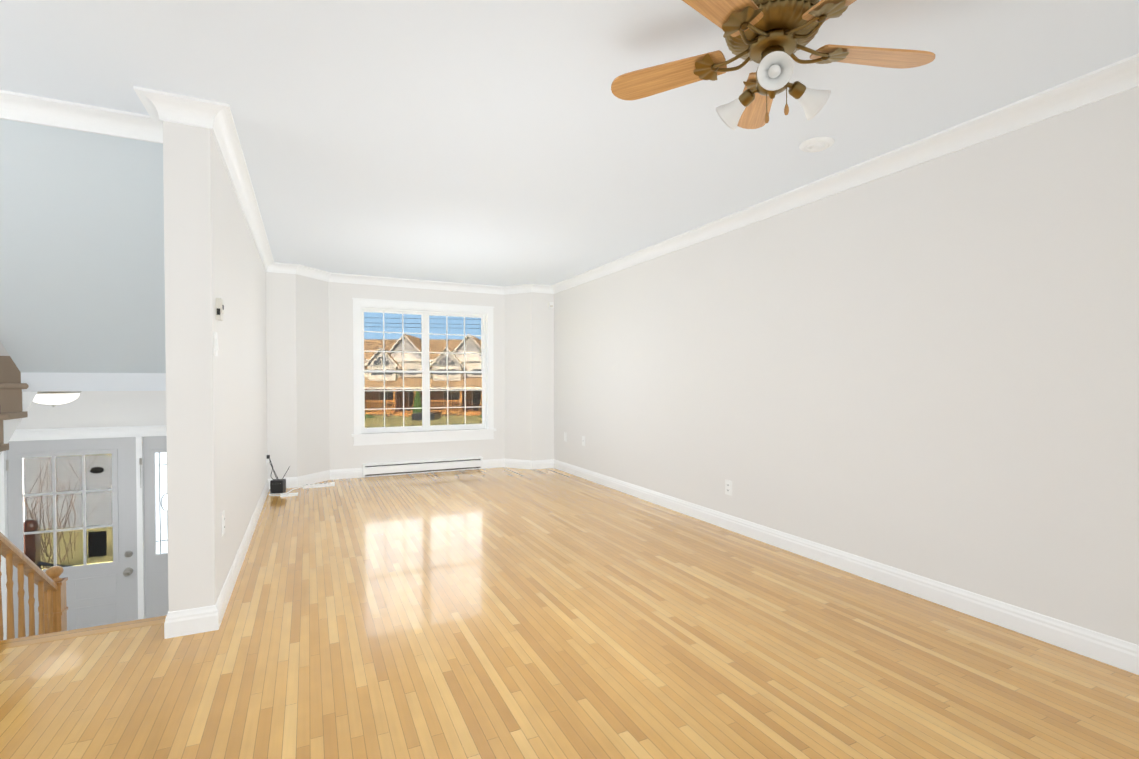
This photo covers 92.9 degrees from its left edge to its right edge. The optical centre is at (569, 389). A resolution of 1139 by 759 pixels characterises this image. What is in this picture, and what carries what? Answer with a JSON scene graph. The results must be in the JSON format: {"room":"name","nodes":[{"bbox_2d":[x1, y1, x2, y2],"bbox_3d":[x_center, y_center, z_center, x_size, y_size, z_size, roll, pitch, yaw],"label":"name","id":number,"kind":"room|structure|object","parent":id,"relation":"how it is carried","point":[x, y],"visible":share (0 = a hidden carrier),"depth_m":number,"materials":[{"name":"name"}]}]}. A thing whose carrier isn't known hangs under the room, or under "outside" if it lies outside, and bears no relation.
{"room":"empty living room","nodes":[
{"label":"empty living room","id":0,"kind":"room"},
{"bbox_2d":[0,356,165,391],"bbox_3d":[-3.910,-0.123,4.311,2.130,0.250,1.280,0,1,-26],"label":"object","id":1,"kind":"object","parent":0,"point":[38,382],"visible":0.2,"depth_m":3.85,"materials":[{"name":"white paint"}]},
{"bbox_2d":[33,391,81,406],"bbox_3d":[-4.006,0.069,4.202,0.336,0.130,0.336,0,1,-26],"label":"flush-mount ceiling light","id":2,"kind":"object","parent":1,"relation":"attached to","point":[53,398],"visible":0.83,"depth_m":4.12,"materials":[{"name":"white glass"}]},
{"bbox_2d":[0,119,165,372],"bbox_3d":[-2.848,-0.805,3.191,1.180,1.390,1.640,0,1,-26],"label":"wall","id":3,"kind":"structure","parent":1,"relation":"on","point":[82,279],"depth_m":3.10,"materials":[{"name":"white paint"}]},
{"bbox_2d":[0,342,165,429],"bbox_3d":[-4.232,0.691,4.991,2.130,4.080,0.200,0,1,-26],"label":"wall","id":4,"kind":"structure","parent":0,"point":[85,409],"depth_m":4.88,"materials":[{"name":"white paint"}]},
{"bbox_2d":[6,437,137,637],"bbox_3d":[-4.409,1.431,4.826,0.894,1.985,0.120,0,1,-26],"label":"front door","id":5,"kind":"structure","parent":4,"relation":"in","point":[98,594],"depth_m":4.86,"materials":[{"name":"paint"}]},
{"bbox_2d":[0,425,166,639],"bbox_3d":[-4.205,1.383,4.948,2.130,2.097,0.160,0,1,-26],"label":"door frame","id":6,"kind":"structure","parent":4,"relation":"attached to","point":[140,528],"depth_m":4.86,"materials":[{"name":"white wood"}]},
{"bbox_2d":[139,458,141,487],"bbox_3d":[-3.956,0.767,4.993,0.018,0.272,0.014,0,1,-26],"label":"chain","id":7,"kind":"object","parent":4,"relation":"attached to","point":[140,461],"visible":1,"depth_m":4.99,"materials":[{"name":"silver metal"}]},
{"bbox_2d":[143,436,168,617],"bbox_3d":[-3.816,1.429,5.144,0.353,1.992,0.057,0,1,-26],"label":"window panel","id":8,"kind":"object","parent":4,"relation":"attached to","point":[155,522],"visible":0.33,"depth_m":5.09,"materials":[{"name":"paint"}]},
{"bbox_2d":[163,121,267,611],"bbox_3d":[-2.559,0.704,4.182,0.180,4.080,3.710,0,1,-26],"label":"wall","id":9,"kind":"structure","parent":0,"point":[216,420],"depth_m":2.53,"materials":[{"name":"white paint"}]},
{"bbox_2d":[0,90,179,143],"bbox_3d":[-2.855,-1.257,2.209,2.040,0.095,0.110,0,1,-26],"label":"crown molding","id":10,"kind":"structure","parent":9,"relation":"attached to","point":[14,106],"depth_m":2.50,"materials":[{"name":"white wood"}]},
{"bbox_2d":[214,332,218,355],"bbox_3d":[-1.701,-0.221,2.610,0.012,0.115,0.072,0,1,-26],"label":"light switch","id":11,"kind":"object","parent":9,"relation":"attached to","point":[216,349],"visible":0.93,"depth_m":2.60,"materials":[{"name":"white plastic"}]},
{"bbox_2d":[216,298,223,320],"bbox_3d":[-1.722,-0.397,2.667,0.026,0.104,0.076,0,1,-26],"label":"thermostat","id":12,"kind":"object","parent":9,"relation":"attached to","point":[219,309],"visible":1,"depth_m":2.64,"materials":[{"name":"beige plastic"}]},
{"bbox_2d":[222,510,224,535],"bbox_3d":[-1.785,0.686,2.795,0.008,0.115,0.072,0,1,-26],"label":"outlet","id":13,"kind":"object","parent":9,"relation":"attached to","point":[223,522],"visible":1,"depth_m":2.78,"materials":[{"name":"white plastic"}]},
{"bbox_2d":[200,99,275,272],"bbox_3d":[-2.408,-1.288,4.147,0.090,0.095,3.745,0,1,-26],"label":"crown molding","id":14,"kind":"structure","parent":9,"relation":"attached to","point":[216,119],"depth_m":3.10,"materials":[{"name":"white wood"}]},
{"bbox_2d":[164,459,1138,674],"bbox_3d":[-0.604,1.089,1.584,5.700,0.115,10.700,0,1,-26],"label":"baseboard","id":15,"kind":"structure","parent":9,"relation":"attached to","point":[1111,650],"depth_m":2.98,"materials":[{"name":"white wood"}]},
{"bbox_2d":[266,272,553,478],"bbox_3d":[-1.846,-0.009,6.824,3.770,2.740,0.550,0,1,-26],"label":"wall","id":16,"kind":"structure","parent":0,"point":[310,399],"depth_m":6.50,"materials":[{"name":"white paint"}]},
{"bbox_2d":[276,262,547,294],"bbox_3d":[-1.793,-1.329,6.670,3.211,0.095,0.436,0,1,-26],"label":"crown molding","id":17,"kind":"structure","parent":16,"relation":"attached to","point":[288,268],"depth_m":6.74,"materials":[{"name":"white wood"}]},
{"bbox_2d":[362,457,482,477],"bbox_3d":[-1.835,0.975,6.886,1.490,0.154,0.078,0,1,-26],"label":"electric baseboard heater","id":18,"kind":"object","parent":16,"relation":"attached to","point":[399,468],"visible":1,"depth_m":6.83,"materials":[{"name":"metal"}]},
{"bbox_2d":[352,298,495,445],"bbox_3d":[-1.834,-0.222,6.946,1.804,1.781,0.175,0,1,-26],"label":"window","id":19,"kind":"structure","parent":16,"relation":"in","point":[423,370],"depth_m":6.96,"materials":[{"name":"white plastic"}]},
{"bbox_2d":[549,302,553,307],"bbox_3d":[-0.247,-1.136,7.254,0.060,0.080,0.032,0,1,-26],"label":"detector","id":20,"kind":"object","parent":16,"relation":"attached to","point":[551,304],"visible":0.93,"depth_m":7.24,"materials":[{"name":"white plastic"}]},
{"bbox_2d":[0,467,1138,758],"bbox_3d":[-0.604,1.271,1.587,5.900,0.250,10.900,0,1,-26],"label":"floor","id":21,"kind":"structure","parent":0,"point":[512,613],"depth_m":2.29,"materials":[{"name":"brown wood"}]},
{"bbox_2d":[0,362,36,455],"bbox_3d":[-3.838,0.580,2.873,1.000,1.530,1.926,0,1,-26],"label":"stair","id":22,"kind":"structure","parent":21,"relation":"on","point":[15,401],"depth_m":3.66,"materials":[{"name":"brown wood"}]},
{"bbox_2d":[0,615,166,648],"bbox_3d":[-2.897,1.150,2.232,2.130,0.032,0.118,0,1,-26],"label":"stair nosing","id":23,"kind":"object","parent":21,"relation":"on","point":[48,637],"depth_m":2.52,"materials":[{"name":"brown wood"}]},
{"bbox_2d":[267,455,334,496],"bbox_3d":[-2.841,0.878,5.746,0.655,0.400,0.446,0,1,-26],"label":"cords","id":24,"kind":"object","parent":21,"relation":"on","point":[277,485],"visible":1,"depth_m":5.65,"materials":[{"name":"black plastic"}]},
{"bbox_2d":[0,0,1138,285],"bbox_3d":[-0.604,-1.393,1.544,6.100,0.200,11.100,0,1,-26],"label":"ceiling","id":25,"kind":"structure","parent":0,"point":[498,142],"depth_m":2.44,"materials":[{"name":"white paint"}]},
{"bbox_2d":[611,0,934,129],"bbox_3d":[0.696,-1.084,1.755,1.109,0.425,1.062,0,1,-26],"label":"ceiling fan","id":26,"kind":"object","parent":25,"relation":"hanging from","point":[771,37],"visible":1,"depth_m":1.80,"materials":[{"name":"brown wood"}]},
{"bbox_2d":[799,137,834,152],"bbox_3d":[1.321,-1.303,2.896,0.176,0.024,0.176,0,1,-26],"label":"smoke detector","id":27,"kind":"object","parent":25,"relation":"in","point":[815,144],"visible":1,"depth_m":2.87,"materials":[{"name":"white plastic"}]},
{"bbox_2d":[554,87,1138,644],"bbox_3d":[2.053,0.031,2.849,0.200,2.790,11.100,0,1,-26],"label":"wall","id":28,"kind":"structure","parent":0,"point":[928,369],"depth_m":2.93,"materials":[{"name":"white paint"}]},
{"bbox_2d":[582,436,584,445],"bbox_3d":[0.169,0.616,6.524,0.010,0.115,0.072,0,1,-26],"label":"wall jack","id":29,"kind":"object","parent":28,"relation":"attached to","point":[583,440],"visible":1,"depth_m":6.52,"materials":[{"name":"white plastic"}]},
{"bbox_2d":[725,480,731,495],"bbox_3d":[1.255,0.772,4.275,0.008,0.115,0.072,0,1,-26],"label":"outlet","id":30,"kind":"object","parent":28,"relation":"attached to","point":[728,487],"visible":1,"depth_m":4.27,"materials":[{"name":"white plastic"}]},
{"bbox_2d":[548,53,1138,293],"bbox_3d":[1.999,-1.263,2.607,0.090,0.095,10.350,0,1,-26],"label":"crown molding","id":31,"kind":"structure","parent":28,"relation":"attached to","point":[1121,76],"depth_m":2.89,"materials":[{"name":"white wood"}]},
{"label":"outside","id":32,"kind":"structure","parent":0,"visible":0},
{"bbox_2d":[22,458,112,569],"bbox_3d":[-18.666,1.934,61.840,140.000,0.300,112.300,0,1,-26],"label":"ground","id":33,"kind":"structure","parent":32,"point":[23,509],"depth_m":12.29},
{"bbox_3d":[-2.728,1.885,3.240,0.960,1.149,1.585,0,1,-26],"label":"stair","id":34,"kind":"structure","parent":0,"visible":0},
{"bbox_2d":[0,532,67,640],"bbox_3d":[-3.062,1.214,2.840,0.104,2.504,1.854,0,1,-26],"label":"stair railing","id":35,"kind":"object","parent":34,"relation":"on","point":[52,601],"visible":0.54,"depth_m":3.30,"materials":[{"name":"brown wood"}]}
]}

